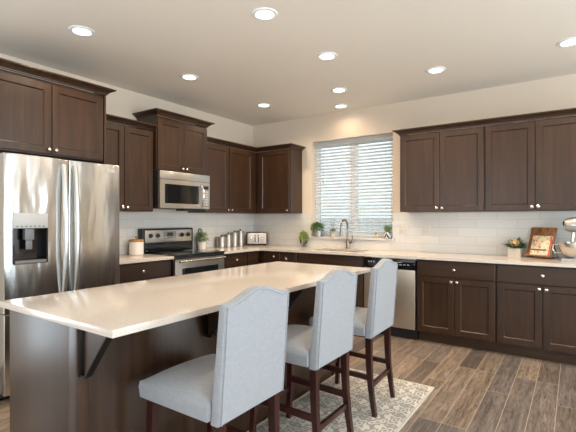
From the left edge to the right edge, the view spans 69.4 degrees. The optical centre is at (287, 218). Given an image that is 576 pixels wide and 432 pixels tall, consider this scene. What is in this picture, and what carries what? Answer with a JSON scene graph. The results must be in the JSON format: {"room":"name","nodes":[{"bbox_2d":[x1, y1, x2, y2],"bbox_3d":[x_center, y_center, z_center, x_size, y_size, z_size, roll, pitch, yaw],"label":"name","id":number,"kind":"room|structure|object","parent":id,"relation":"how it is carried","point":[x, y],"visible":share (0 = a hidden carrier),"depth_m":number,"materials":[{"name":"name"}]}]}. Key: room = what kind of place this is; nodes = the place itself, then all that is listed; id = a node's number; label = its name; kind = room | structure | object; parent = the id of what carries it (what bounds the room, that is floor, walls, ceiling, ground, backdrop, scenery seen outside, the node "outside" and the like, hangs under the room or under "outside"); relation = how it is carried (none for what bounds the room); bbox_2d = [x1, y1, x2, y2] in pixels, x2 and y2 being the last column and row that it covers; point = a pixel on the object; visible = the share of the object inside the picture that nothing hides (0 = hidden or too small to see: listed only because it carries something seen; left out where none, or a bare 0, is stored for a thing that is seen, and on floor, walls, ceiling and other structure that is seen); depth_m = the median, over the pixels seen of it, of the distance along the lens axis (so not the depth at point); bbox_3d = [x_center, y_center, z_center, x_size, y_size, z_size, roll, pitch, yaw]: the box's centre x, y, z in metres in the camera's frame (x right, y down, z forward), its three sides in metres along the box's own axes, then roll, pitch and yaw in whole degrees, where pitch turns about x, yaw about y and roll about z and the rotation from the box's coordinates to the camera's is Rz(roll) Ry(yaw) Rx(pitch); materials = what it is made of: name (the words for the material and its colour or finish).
{"room":"kitchen","nodes":[
{"label":"kitchen","id":0,"kind":"room"},
{"bbox_2d":[0,53,252,254],"bbox_3d":[-2.865,-0.071,3.291,0.150,2.766,8.350,0,0,35],"label":"wall","id":1,"kind":"structure","parent":0,"point":[121,102],"depth_m":5.00,"materials":[{"name":"beige paint"}]},
{"bbox_2d":[0,69,102,162],"bbox_3d":[-2.187,-0.835,3.613,0.601,0.618,0.930,0,0,35],"label":"upper cabinet","id":2,"kind":"object","parent":1,"relation":"attached to","point":[39,117],"visible":1,"depth_m":3.44,"materials":[{"name":"brown wood"}]},
{"bbox_2d":[0,58,115,95],"bbox_3d":[-2.149,-1.172,3.638,0.635,0.056,1.014,0,0,35],"label":"crown molding","id":3,"kind":"structure","parent":2,"relation":"attached to","point":[6,64],"depth_m":3.43,"materials":[{"name":"brown wood"}]},
{"bbox_2d":[106,122,152,211],"bbox_3d":[-1.811,-0.527,4.388,0.340,0.895,0.730,0,0,35],"label":"upper cabinet","id":4,"kind":"object","parent":1,"relation":"attached to","point":[129,148],"visible":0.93,"depth_m":4.40,"materials":[{"name":"brown wood"}]},
{"bbox_2d":[106,114,157,130],"bbox_3d":[-1.653,-1.003,4.322,0.074,0.056,0.663,0,0,35],"label":"crown molding","id":5,"kind":"structure","parent":4,"relation":"attached to","point":[110,118],"depth_m":4.33,"materials":[{"name":"brown wood"}]},
{"bbox_2d":[137,115,206,174],"bbox_3d":[-1.361,-0.842,4.987,0.400,0.604,0.760,0,0,35],"label":"upper cabinet","id":6,"kind":"object","parent":1,"relation":"attached to","point":[178,146],"visible":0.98,"depth_m":4.83,"materials":[{"name":"brown wood"}]},
{"bbox_2d":[132,108,214,127],"bbox_3d":[-1.347,-1.172,4.978,0.434,0.056,0.886,0,0,35],"label":"crown molding","id":7,"kind":"structure","parent":6,"relation":"attached to","point":[155,111],"depth_m":4.73,"materials":[{"name":"brown wood"}]},
{"bbox_2d":[153,170,209,210],"bbox_3d":[-1.328,-0.316,4.965,0.458,0.440,0.756,0,0,35],"label":"microwave","id":8,"kind":"object","parent":6,"relation":"attached to","point":[179,191],"visible":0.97,"depth_m":4.81,"materials":[{"name":"silver metal"}]},
{"bbox_2d":[120,212,252,254],"bbox_3d":[-1.350,0.163,5.350,0.010,0.471,2.840,0,0,35],"label":"backsplash","id":9,"kind":"structure","parent":1,"relation":"attached to","point":[216,225],"depth_m":5.45,"materials":[{"name":"white tile"}]},
{"bbox_2d":[188,143,229,212],"bbox_3d":[-1.038,-0.527,5.510,0.340,0.895,0.462,0,0,35],"label":"upper cabinet","id":10,"kind":"object","parent":1,"relation":"attached to","point":[217,155],"visible":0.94,"depth_m":5.46,"materials":[{"name":"brown wood"}]},
{"bbox_2d":[228,147,263,213],"bbox_3d":[-0.656,-0.527,6.063,0.340,0.895,0.878,0,0,35],"label":"upper cabinet","id":11,"kind":"object","parent":1,"relation":"attached to","point":[242,163],"visible":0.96,"depth_m":5.86,"materials":[{"name":"brown wood"}]},
{"bbox_2d":[0,0,575,125],"bbox_3d":[0.078,-1.529,1.263,7.300,0.150,8.350,0,0,35],"label":"ceiling","id":12,"kind":"structure","parent":0,"point":[384,49],"depth_m":3.55,"materials":[{"name":"beige paint"}]},
{"bbox_2d":[68,25,94,36],"bbox_3d":[-1.595,-1.450,3.216,0.186,0.009,0.186,0,0,35],"label":"recessed light","id":13,"kind":"object","parent":12,"relation":"in","point":[83,31],"visible":1,"depth_m":3.21,"materials":[{"name":"white plastic"}]},
{"bbox_2d":[180,74,198,79],"bbox_3d":[-1.010,-1.450,4.260,0.186,0.009,0.186,0,0,35],"label":"recessed light","id":14,"kind":"object","parent":12,"relation":"in","point":[183,76],"visible":1,"depth_m":4.25,"materials":[{"name":"white"}]},
{"bbox_2d":[257,103,270,106],"bbox_3d":[-0.308,-1.450,5.307,0.186,0.009,0.186,0,0,35],"label":"recessed light","id":15,"kind":"object","parent":12,"relation":"in","point":[258,104],"visible":1,"depth_m":5.30,"materials":[{"name":"white"}]},
{"bbox_2d":[252,7,277,20],"bbox_3d":[-0.165,-1.450,2.949,0.186,0.009,0.186,0,0,35],"label":"recessed light","id":16,"kind":"object","parent":12,"relation":"in","point":[263,13],"visible":1,"depth_m":2.94,"materials":[{"name":"white"}]},
{"bbox_2d":[317,52,336,59],"bbox_3d":[0.347,-1.450,3.710,0.186,0.009,0.186,0,0,35],"label":"recessed light","id":17,"kind":"object","parent":12,"relation":"in","point":[324,55],"visible":1,"depth_m":3.69,"materials":[{"name":"white"}]},
{"bbox_2d":[331,87,346,92],"bbox_3d":[0.574,-1.450,4.689,0.186,0.009,0.186,0,0,35],"label":"recessed light","id":18,"kind":"object","parent":12,"relation":"in","point":[338,89],"visible":1,"depth_m":4.68,"materials":[{"name":"white"}]},
{"bbox_2d":[334,104,347,107],"bbox_3d":[0.682,-1.450,5.355,0.186,0.009,0.186,0,0,35],"label":"recessed light","id":19,"kind":"object","parent":12,"relation":"in","point":[337,105],"visible":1,"depth_m":5.35,"materials":[{"name":"white"}]},
{"bbox_2d":[426,66,445,73],"bbox_3d":[1.444,-1.450,4.059,0.186,0.009,0.186,0,0,35],"label":"recessed light","id":20,"kind":"object","parent":12,"relation":"in","point":[434,70],"visible":1,"depth_m":4.05,"materials":[{"name":"white"}]},
{"bbox_2d":[557,37,575,46],"bbox_3d":[2.318,-1.450,3.416,0.186,0.009,0.186,0,0,35],"label":"recessed light","id":21,"kind":"object","parent":12,"relation":"in","point":[567,42],"visible":1,"depth_m":3.42,"materials":[{"name":"white"}]},
{"bbox_2d":[0,334,575,431],"bbox_3d":[0.078,1.372,1.263,7.300,0.120,8.350,0,0,35],"label":"floor","id":22,"kind":"structure","parent":0,"point":[475,390],"depth_m":3.25,"materials":[{"name":"brown wood"}]},
{"bbox_2d":[0,152,119,400],"bbox_3d":[-2.047,0.422,3.507,0.892,1.780,0.904,0,0,35],"label":"refrigerator","id":23,"kind":"object","parent":22,"relation":"on","point":[60,218],"visible":0.75,"depth_m":3.19,"materials":[{"name":"grey metal"}]},
{"bbox_2d":[99,95,105,163],"bbox_3d":[-1.924,0.084,4.010,0.560,2.456,0.018,0,0,35],"label":"end panel","id":24,"kind":"object","parent":22,"relation":"on","point":[104,96],"visible":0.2,"depth_m":3.85,"materials":[{"name":"brown wood"}]},
{"bbox_2d":[120,260,170,283],"bbox_3d":[-1.684,0.870,4.301,0.626,0.884,0.730,0,0,35],"label":"base cabinet","id":25,"kind":"object","parent":22,"relation":"on","point":[132,272],"visible":0.25,"depth_m":4.16,"materials":[{"name":"brown wood"}]},
{"bbox_2d":[120,254,173,263],"bbox_3d":[-1.680,0.413,4.299,0.638,0.030,0.731,0,0,35],"label":"countertop","id":26,"kind":"structure","parent":25,"relation":"on","point":[126,258],"depth_m":4.28,"materials":[{"name":"beige stone"}]},
{"bbox_2d":[129,236,143,254],"bbox_3d":[-1.688,0.296,4.629,0.158,0.204,0.158,0,0,35],"label":"canister","id":27,"kind":"object","parent":26,"relation":"on","point":[136,246],"visible":1,"depth_m":4.57,"materials":[{"name":"white ceramic"}]},
{"bbox_2d":[10,286,335,431],"bbox_3d":[-0.484,0.870,2.772,0.638,0.884,2.226,0,0,35],"label":"kitchen island","id":28,"kind":"object","parent":22,"relation":"on","point":[47,393],"visible":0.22,"depth_m":1.90,"materials":[{"name":"brown wood"}]},
{"bbox_2d":[78,329,112,378],"bbox_3d":[-0.756,0.534,1.639,0.200,0.212,0.036,0,0,35],"label":"bracket","id":29,"kind":"object","parent":28,"relation":"attached to","point":[92,347],"visible":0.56,"depth_m":1.66,"materials":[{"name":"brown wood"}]},
{"bbox_2d":[0,261,370,337],"bbox_3d":[-0.364,0.413,2.690,0.936,0.030,2.286,0,0,35],"label":"island countertop","id":30,"kind":"structure","parent":28,"relation":"on","point":[117,310],"depth_m":2.10,"materials":[{"name":"beige stone"}]},
{"bbox_2d":[205,311,218,337],"bbox_3d":[-0.360,0.534,2.214,0.200,0.212,0.036,0,0,35],"label":"bracket","id":31,"kind":"object","parent":28,"relation":"attached to","point":[211,319],"visible":0.48,"depth_m":2.25,"materials":[{"name":"brown wood"}]},
{"bbox_2d":[288,289,304,310],"bbox_3d":[0.038,0.534,2.790,0.200,0.212,0.036,0,0,35],"label":"bracket","id":32,"kind":"object","parent":28,"relation":"attached to","point":[293,296],"visible":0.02,"depth_m":2.78,"materials":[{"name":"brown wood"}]},
{"bbox_2d":[138,227,225,275],"bbox_3d":[-1.228,0.702,4.896,0.702,1.180,0.760,0,0,35],"label":"range","id":33,"kind":"object","parent":22,"relation":"on","point":[190,260],"visible":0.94,"depth_m":4.85,"materials":[{"name":"silver metal"}]},
{"bbox_2d":[144,249,224,256],"bbox_3d":[-1.212,0.397,4.885,0.564,0.019,0.760,0,0,35],"label":"cooktop","id":34,"kind":"object","parent":33,"relation":"in","point":[166,252],"depth_m":4.79,"materials":[{"name":"black glass"}]},
{"bbox_2d":[224,252,246,268],"bbox_3d":[-0.903,0.870,5.433,0.626,0.884,0.486,0,0,35],"label":"base cabinet","id":35,"kind":"object","parent":22,"relation":"on","point":[232,260],"visible":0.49,"depth_m":5.28,"materials":[{"name":"brown wood"}]},
{"bbox_2d":[246,250,259,265],"bbox_3d":[-0.544,0.870,5.980,0.597,0.884,0.820,0,0,35],"label":"base cabinet","id":36,"kind":"object","parent":22,"relation":"on","point":[253,257],"visible":0.09,"depth_m":5.57,"materials":[{"name":"brown wood"}]},
{"bbox_2d":[260,251,296,263],"bbox_3d":[0.022,0.870,5.734,0.608,0.884,0.626,0,0,35],"label":"base cabinet","id":37,"kind":"object","parent":22,"relation":"on","point":[265,256],"visible":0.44,"depth_m":5.50,"materials":[{"name":"brown wood"}]},
{"bbox_2d":[202,245,575,267],"bbox_3d":[0.967,0.413,4.657,4.590,0.030,1.330,0,0,35],"label":"countertop","id":38,"kind":"structure","parent":37,"relation":"on","point":[498,259],"depth_m":4.64,"materials":[{"name":"beige stone"}]},
{"bbox_2d":[196,228,204,248],"bbox_3d":[-1.171,0.262,5.554,0.032,0.272,0.150,0,0,35],"label":"paddle board","id":39,"kind":"object","parent":38,"relation":"on","point":[197,240],"visible":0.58,"depth_m":5.51,"materials":[{"name":"grey"}]},
{"bbox_2d":[194,229,208,248],"bbox_3d":[-1.112,0.266,5.443,0.166,0.263,0.237,0,0,35],"label":"potted plant","id":40,"kind":"object","parent":38,"relation":"on","point":[201,244],"visible":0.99,"depth_m":5.43,"materials":[{"name":"green plant"}]},
{"bbox_2d":[216,235,225,247],"bbox_3d":[-0.927,0.311,5.787,0.139,0.174,0.139,0,0,35],"label":"canister","id":41,"kind":"object","parent":38,"relation":"on","point":[221,240],"visible":0.99,"depth_m":5.73,"materials":[{"name":"silver metal"}]},
{"bbox_2d":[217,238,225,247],"bbox_3d":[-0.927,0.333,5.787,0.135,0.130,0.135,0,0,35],"label":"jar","id":42,"kind":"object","parent":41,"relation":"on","point":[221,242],"depth_m":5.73,"materials":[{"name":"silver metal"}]},
{"bbox_2d":[224,233,232,246],"bbox_3d":[-0.852,0.296,5.905,0.126,0.204,0.126,0,0,35],"label":"canister","id":43,"kind":"object","parent":38,"relation":"on","point":[228,236],"visible":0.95,"depth_m":5.85,"materials":[{"name":"silver metal"}]},
{"bbox_2d":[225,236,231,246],"bbox_3d":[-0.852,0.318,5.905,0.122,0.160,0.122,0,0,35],"label":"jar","id":44,"kind":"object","parent":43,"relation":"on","point":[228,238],"depth_m":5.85,"materials":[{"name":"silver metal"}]},
{"bbox_2d":[230,231,238,246],"bbox_3d":[-0.777,0.285,6.014,0.122,0.226,0.122,0,0,35],"label":"canister","id":45,"kind":"object","parent":38,"relation":"on","point":[235,234],"visible":0.94,"depth_m":5.96,"materials":[{"name":"silver metal"}]},
{"bbox_2d":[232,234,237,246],"bbox_3d":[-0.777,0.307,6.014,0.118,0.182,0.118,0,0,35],"label":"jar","id":46,"kind":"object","parent":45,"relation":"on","point":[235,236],"depth_m":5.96,"materials":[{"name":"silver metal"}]},
{"bbox_2d":[236,229,243,245],"bbox_3d":[-0.701,0.275,6.123,0.116,0.246,0.116,0,0,35],"label":"canister","id":47,"kind":"object","parent":38,"relation":"on","point":[241,233],"visible":0.9,"depth_m":6.07,"materials":[{"name":"silver metal"}]},
{"bbox_2d":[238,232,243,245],"bbox_3d":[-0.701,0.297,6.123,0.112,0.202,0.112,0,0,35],"label":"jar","id":48,"kind":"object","parent":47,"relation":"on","point":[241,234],"depth_m":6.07,"materials":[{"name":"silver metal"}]},
{"bbox_2d":[247,232,267,244],"bbox_3d":[-0.465,0.297,6.251,0.310,0.200,0.176,0,0,1],"label":"toaster","id":49,"kind":"object","parent":38,"relation":"on","point":[253,238],"visible":1,"depth_m":6.19,"materials":[{"name":"silver metal"}]},
{"bbox_2d":[298,230,308,246],"bbox_3d":[0.224,0.270,5.903,0.162,0.254,0.160,0,0,12],"label":"arrangement","id":50,"kind":"object","parent":38,"relation":"on","point":[303,239],"visible":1,"depth_m":5.88,"materials":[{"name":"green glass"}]},
{"bbox_2d":[339,219,352,248],"bbox_3d":[0.759,0.199,5.423,0.111,0.396,0.246,0,0,35],"label":"faucet","id":51,"kind":"object","parent":38,"relation":"on","point":[345,220],"visible":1,"depth_m":5.49,"materials":[{"name":"silver metal"}]},
{"bbox_2d":[504,238,528,256],"bbox_3d":[2.392,0.290,4.380,0.275,0.215,0.238,0,0,18],"label":"flower box","id":52,"kind":"object","parent":38,"relation":"on","point":[512,252],"visible":1,"depth_m":4.33,"materials":[{"name":"beige concrete"}]},
{"bbox_2d":[523,227,557,258],"bbox_3d":[2.577,0.243,4.217,0.201,0.308,0.264,0,0,-28],"label":"cookbook stand","id":53,"kind":"object","parent":38,"relation":"on","point":[535,231],"visible":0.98,"depth_m":4.21,"materials":[{"name":"brown wood"}]},
{"bbox_2d":[530,236,552,255],"bbox_3d":[2.551,0.272,4.190,0.078,0.199,0.193,0,0,-28],"label":"booklet","id":54,"kind":"object","parent":53,"relation":"on","point":[541,245],"visible":1,"depth_m":4.18,"materials":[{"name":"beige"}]},
{"bbox_2d":[552,217,575,261],"bbox_3d":[2.741,0.190,3.933,0.411,0.414,0.234,0,0,35],"label":"stand mixer","id":55,"kind":"object","parent":38,"relation":"on","point":[567,249],"visible":1,"depth_m":3.92,"materials":[{"name":"silver metal"}]},
{"bbox_2d":[552,242,575,257],"bbox_3d":[2.687,0.300,3.970,0.281,0.146,0.234,0,0,35],"label":"bowl","id":56,"kind":"object","parent":55,"relation":"on","point":[567,249],"depth_m":3.91,"materials":[{"name":"silver metal"}]},
{"bbox_2d":[297,253,364,307],"bbox_3d":[0.654,0.870,5.298,0.925,0.884,0.626,0,0,35],"label":"base cabinet","id":57,"kind":"object","parent":22,"relation":"on","point":[310,258],"visible":0.03,"depth_m":4.96,"materials":[{"name":"brown wood"}]},
{"bbox_2d":[247,368,433,431],"bbox_3d":[0.161,1.306,2.475,0.760,0.010,2.320,0,0,35],"label":"rug","id":58,"kind":"object","parent":22,"relation":"on","point":[392,413],"visible":0.59,"depth_m":2.88,"materials":[{"name":"beige fabric"}]},
{"bbox_2d":[139,285,288,431],"bbox_3d":[-0.312,0.789,1.848,0.506,1.024,0.453,0,0,35],"label":"bar stool","id":59,"kind":"object","parent":58,"relation":"on","point":[246,370],"visible":1,"depth_m":1.70,"materials":[{"name":"grey fabric"}]},
{"bbox_2d":[249,268,357,431],"bbox_3d":[0.093,0.789,2.436,0.506,1.024,0.453,0,0,35],"label":"bar stool","id":60,"kind":"object","parent":58,"relation":"on","point":[330,337],"visible":0.81,"depth_m":2.28,"materials":[{"name":"grey fabric"}]},
{"bbox_2d":[309,259,397,417],"bbox_3d":[0.485,0.789,3.005,0.506,1.024,0.453,0,0,33],"label":"bar stool","id":61,"kind":"object","parent":58,"relation":"on","point":[378,317],"visible":0.71,"depth_m":2.83,"materials":[{"name":"grey fabric"}]},
{"bbox_2d":[364,256,418,339],"bbox_3d":[1.277,0.871,4.846,0.600,0.882,0.568,0,0,35],"label":"dishwasher","id":62,"kind":"object","parent":22,"relation":"on","point":[405,312],"visible":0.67,"depth_m":4.52,"materials":[{"name":"silver metal"}]},
{"bbox_2d":[417,259,496,351],"bbox_3d":[1.855,0.870,4.471,0.770,0.884,0.626,0,0,35],"label":"base cabinet","id":63,"kind":"object","parent":22,"relation":"on","point":[456,300],"visible":0.98,"depth_m":4.23,"materials":[{"name":"brown wood"}]},
{"bbox_2d":[496,264,575,364],"bbox_3d":[2.490,0.870,4.034,0.770,0.884,0.626,0,0,35],"label":"base cabinet","id":64,"kind":"object","parent":22,"relation":"on","point":[536,305],"visible":0.99,"depth_m":3.84,"materials":[{"name":"brown wood"}]},
{"bbox_2d":[253,74,575,254],"bbox_3d":[2.391,-0.071,4.618,7.000,2.766,0.200,0,0,35],"label":"wall","id":65,"kind":"structure","parent":0,"point":[553,93],"depth_m":5.17,"materials":[{"name":"beige paint"}]},
{"bbox_2d":[257,149,301,213],"bbox_3d":[-0.139,-0.527,6.032,0.601,0.895,0.340,0,0,35],"label":"upper cabinet","id":66,"kind":"object","parent":65,"relation":"attached to","point":[279,172],"visible":1,"depth_m":5.90,"materials":[{"name":"brown wood"}]},
{"bbox_2d":[207,137,305,151],"bbox_3d":[-0.402,-1.003,5.606,0.677,0.056,1.340,0,0,35],"label":"crown molding","id":67,"kind":"structure","parent":66,"relation":"attached to","point":[209,139],"depth_m":5.78,"materials":[{"name":"brown wood"}]},
{"bbox_2d":[309,236,394,240],"bbox_3d":[0.849,0.262,5.601,1.250,0.024,0.139,0,0,35],"label":"trim","id":68,"kind":"structure","parent":65,"relation":"attached to","point":[322,237],"depth_m":5.56,"materials":[{"name":"white"}]},
{"bbox_2d":[310,222,325,236],"bbox_3d":[0.408,0.139,5.806,0.254,0.220,0.178,0,0,35],"label":"potted plant","id":69,"kind":"object","parent":68,"relation":"on","point":[318,232],"visible":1,"depth_m":5.79,"materials":[{"name":"green plant"}]},
{"bbox_2d":[330,219,336,236],"bbox_3d":[0.622,0.100,5.698,0.120,0.300,0.108,0,0,35],"label":"potted plant","id":70,"kind":"object","parent":68,"relation":"on","point":[333,234],"visible":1,"depth_m":5.68,"materials":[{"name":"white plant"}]},
{"bbox_2d":[383,224,391,238],"bbox_3d":[1.264,0.152,5.256,0.108,0.195,0.142,0,0,-26],"label":"potted plant","id":71,"kind":"object","parent":68,"relation":"on","point":[387,235],"visible":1,"depth_m":5.23,"materials":[{"name":"green plant"}]},
{"bbox_2d":[316,139,392,237],"bbox_3d":[0.905,-0.420,5.683,1.188,1.338,0.062,0,0,35],"label":"window","id":72,"kind":"structure","parent":65,"relation":"in","point":[386,139],"depth_m":5.66,"materials":[{"name":"white plastic"}]},
{"bbox_2d":[314,133,392,236],"bbox_3d":[0.869,-0.430,5.630,1.178,1.316,0.064,0,0,35],"label":"window blind","id":73,"kind":"object","parent":72,"relation":"attached to","point":[382,138],"visible":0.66,"depth_m":5.60,"materials":[{"name":"white plastic"}]},
{"bbox_2d":[399,224,408,233],"bbox_3d":[1.433,0.127,5.138,0.115,0.116,0.009,0,0,35],"label":"outlet","id":74,"kind":"object","parent":65,"relation":"attached to","point":[403,228],"visible":1,"depth_m":5.14,"materials":[{"name":"white plastic"}]},
{"bbox_2d":[253,212,575,257],"bbox_3d":[1.347,0.163,5.210,4.590,0.471,0.010,0,0,35],"label":"backsplash","id":75,"kind":"structure","parent":65,"relation":"attached to","point":[485,233],"depth_m":4.86,"materials":[{"name":"white tile"}]},
{"bbox_2d":[424,225,430,233],"bbox_3d":[1.670,0.127,4.975,0.072,0.116,0.009,0,0,35],"label":"outlet","id":76,"kind":"object","parent":65,"relation":"attached to","point":[427,228],"visible":1,"depth_m":4.97,"materials":[{"name":"white plastic"}]},
{"bbox_2d":[400,126,487,211],"bbox_3d":[1.759,-0.527,4.724,0.912,0.895,0.340,0,0,35],"label":"upper cabinet","id":77,"kind":"object","parent":65,"relation":"attached to","point":[441,171],"visible":0.98,"depth_m":4.58,"materials":[{"name":"brown wood"}]},
{"bbox_2d":[392,108,575,135],"bbox_3d":[2.228,-1.003,4.380,2.199,0.056,0.374,0,0,35],"label":"crown molding","id":78,"kind":"structure","parent":77,"relation":"on","point":[570,111],"depth_m":4.29,"materials":[{"name":"brown wood"}]},
{"bbox_2d":[485,116,575,211],"bbox_3d":[2.511,-0.527,4.206,0.912,0.895,0.340,0,0,35],"label":"upper cabinet","id":79,"kind":"object","parent":65,"relation":"attached to","point":[530,165],"visible":1,"depth_m":4.11,"materials":[{"name":"brown wood"}]},
{"label":"outside","id":80,"kind":"structure","parent":0,"visible":0},
{"bbox_3d":[4.263,1.762,8.216,22.000,0.100,7.750,0,0,35],"label":"ground","id":81,"kind":"structure","parent":80,"visible":0},
{"bbox_2d":[321,141,390,217],"bbox_3d":[4.391,-1.488,8.401,18.000,6.400,0.300,0,0,35],"label":"house","id":82,"kind":"structure","parent":81,"relation":"on","point":[389,141],"depth_m":10.04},
{"bbox_2d":[321,219,390,237],"bbox_3d":[1.746,0.852,8.499,7.533,1.720,0.060,0,0,35],"label":"fence","id":83,"kind":"object","parent":81,"relation":"on","point":[321,219],"visible":0.02,"depth_m":8.59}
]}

